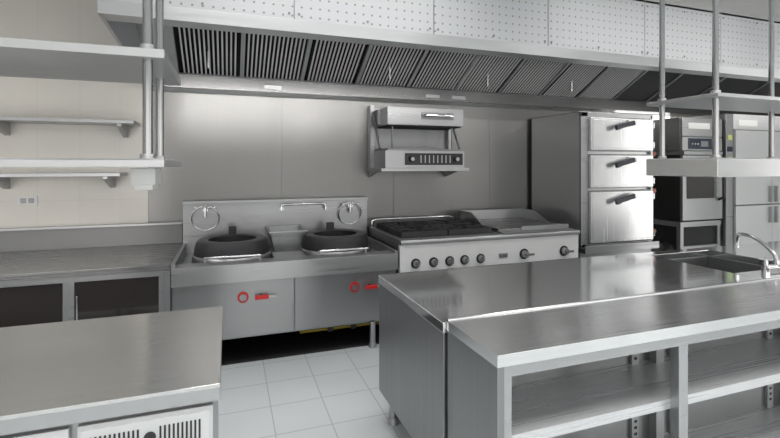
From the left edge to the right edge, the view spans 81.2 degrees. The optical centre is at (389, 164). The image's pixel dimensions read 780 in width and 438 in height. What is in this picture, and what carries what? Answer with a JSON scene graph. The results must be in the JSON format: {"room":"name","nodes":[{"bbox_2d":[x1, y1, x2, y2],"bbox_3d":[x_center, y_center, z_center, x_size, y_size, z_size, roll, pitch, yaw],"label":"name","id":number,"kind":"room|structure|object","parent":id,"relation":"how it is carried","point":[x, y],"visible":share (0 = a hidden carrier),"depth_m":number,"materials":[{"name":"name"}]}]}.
{"room":"commercial kitchen","nodes":[
{"label":"commercial kitchen","id":0,"kind":"room"},
{"bbox_2d":[218,324,410,437],"bbox_3d":[2.417,1.540,1.413,13.900,0.080,8.450,0,0,-20],"label":"floor","id":1,"kind":"structure","parent":0,"point":[333,393],"depth_m":2.92,"materials":[{"name":"tile"}]},
{"bbox_2d":[0,222,182,327],"bbox_3d":[-3.404,1.005,3.064,3.588,0.990,0.950,0,0,-20],"label":"countertop","id":2,"kind":"structure","parent":1,"relation":"on","point":[51,274],"depth_m":3.20,"materials":[{"name":"metal"}]},
{"bbox_2d":[0,306,222,437],"bbox_3d":[-2.134,1.075,1.196,3.175,0.850,0.790,0,0,-20],"label":"fridge","id":3,"kind":"object","parent":1,"relation":"on","point":[158,374],"visible":1,"depth_m":1.41,"materials":[{"name":"metal"}]},
{"bbox_2d":[171,197,397,365],"bbox_3d":[-0.898,0.912,3.943,1.716,1.175,0.967,0,0,-20],"label":"range","id":4,"kind":"object","parent":1,"relation":"on","point":[288,276],"visible":0.96,"depth_m":3.69,"materials":[{"name":"metal"}]},
{"bbox_2d":[367,208,579,273],"bbox_3d":[0.806,0.996,4.526,1.849,1.009,1.006,0,0,-20],"label":"gas range","id":5,"kind":"object","parent":1,"relation":"on","point":[490,237],"visible":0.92,"depth_m":4.18,"materials":[{"name":"metal"}]},
{"bbox_2d":[378,232,779,437],"bbox_3d":[2.133,0.975,3.011,4.368,1.051,0.868,0,0,-20],"label":"sink counter","id":6,"kind":"object","parent":1,"relation":"on","point":[415,308],"visible":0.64,"depth_m":2.44,"materials":[{"name":"metal"}]},
{"bbox_2d":[532,111,658,257],"bbox_3d":[2.303,0.474,5.106,1.041,2.052,0.912,0,0,-20],"label":"tall cabinet","id":7,"kind":"object","parent":1,"relation":"on","point":[589,176],"visible":0.81,"depth_m":4.76,"materials":[{"name":"metal"}]},
{"bbox_2d":[447,277,779,437],"bbox_3d":[2.348,1.065,2.423,4.355,0.871,0.376,0,0,-20],"label":"island table","id":8,"kind":"object","parent":1,"relation":"on","point":[704,361],"visible":1,"depth_m":1.90,"materials":[{"name":"metal"}]},
{"bbox_2d":[653,117,724,249],"bbox_3d":[3.561,0.475,5.627,0.670,2.050,0.769,0,0,-20],"label":"oven","id":9,"kind":"object","parent":1,"relation":"on","point":[686,210],"visible":0.56,"depth_m":5.35,"materials":[{"name":"metal"}]},
{"bbox_2d":[674,113,779,249],"bbox_3d":[4.589,0.440,5.990,1.450,2.120,0.770,0,0,-20],"label":"fridge","id":10,"kind":"object","parent":1,"relation":"on","point":[750,205],"visible":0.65,"depth_m":5.54,"materials":[{"name":"metal"}]},
{"bbox_2d":[0,0,682,251],"bbox_3d":[1.040,-0.060,5.301,13.900,3.120,0.200,0,0,-20],"label":"wall","id":11,"kind":"structure","parent":0,"point":[62,201],"depth_m":3.86,"materials":[{"name":"beige tile"}]},
{"bbox_2d":[17,196,37,205],"bbox_3d":[-2.994,0.295,3.758,0.135,0.080,0.014,0,0,-20],"label":"socket","id":12,"kind":"object","parent":11,"relation":"attached to","point":[21,200],"visible":1,"depth_m":3.75,"materials":[{"name":"white plastic"}]},
{"bbox_2d":[0,172,127,188],"bbox_3d":[-3.608,0.130,3.388,2.860,0.130,0.300,0,0,-20],"label":"wall shelf","id":13,"kind":"object","parent":11,"relation":"attached to","point":[108,177],"visible":1,"depth_m":3.63,"materials":[{"name":"metal"}]},
{"bbox_2d":[0,116,139,137],"bbox_3d":[-3.561,-0.305,3.405,2.960,0.130,0.300,0,0,-20],"label":"wall shelf","id":14,"kind":"object","parent":11,"relation":"attached to","point":[122,125],"visible":1,"depth_m":3.66,"materials":[{"name":"metal"}]},
{"bbox_2d":[148,91,574,234],"bbox_3d":[0.269,0.000,4.919,5.150,2.900,0.006,0,0,-20],"label":"cladding","id":15,"kind":"object","parent":11,"relation":"attached to","point":[227,146],"visible":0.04,"depth_m":4.57,"materials":[{"name":"silver metal"}]},
{"bbox_2d":[367,105,468,176],"bbox_3d":[0.281,-0.240,4.652,0.935,0.740,0.493,0,0,-20],"label":"grill","id":16,"kind":"object","parent":15,"relation":"attached to","point":[399,138],"visible":1,"depth_m":4.54,"materials":[{"name":"metal"}]},
{"bbox_2d":[653,115,670,119],"bbox_3d":[3.291,-0.609,5.954,0.980,0.098,0.070,0,0,-20],"label":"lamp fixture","id":17,"kind":"object","parent":11,"relation":"attached to","point":[655,117],"visible":0.14,"depth_m":6.00,"materials":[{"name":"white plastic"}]},
{"bbox_3d":[2.417,-1.670,1.413,13.900,0.100,8.450,0,0,-20],"label":"ceiling","id":18,"kind":"structure","parent":0,"visible":0},
{"bbox_2d":[0,0,180,189],"bbox_3d":[-2.172,-0.762,1.334,2.795,1.715,0.575,0,0,-20],"label":"shelf","id":19,"kind":"object","parent":18,"relation":"hanging from","point":[147,65],"visible":1,"depth_m":1.55,"materials":[{"name":"metal"}]},
{"bbox_2d":[97,0,779,116],"bbox_3d":[2.921,-1.141,4.949,10.150,0.953,1.704,0,0,-20],"label":"exhaust hood","id":20,"kind":"object","parent":18,"relation":"hanging from","point":[562,55],"visible":0.84,"depth_m":3.88,"materials":[{"name":"metal"}]},
{"bbox_2d":[646,0,779,176],"bbox_3d":[3.763,-0.777,3.359,4.463,1.685,0.440,0,0,-20],"label":"shelf","id":21,"kind":"object","parent":18,"relation":"hanging from","point":[714,166],"visible":1,"depth_m":2.58,"materials":[{"name":"metal"}]}
]}

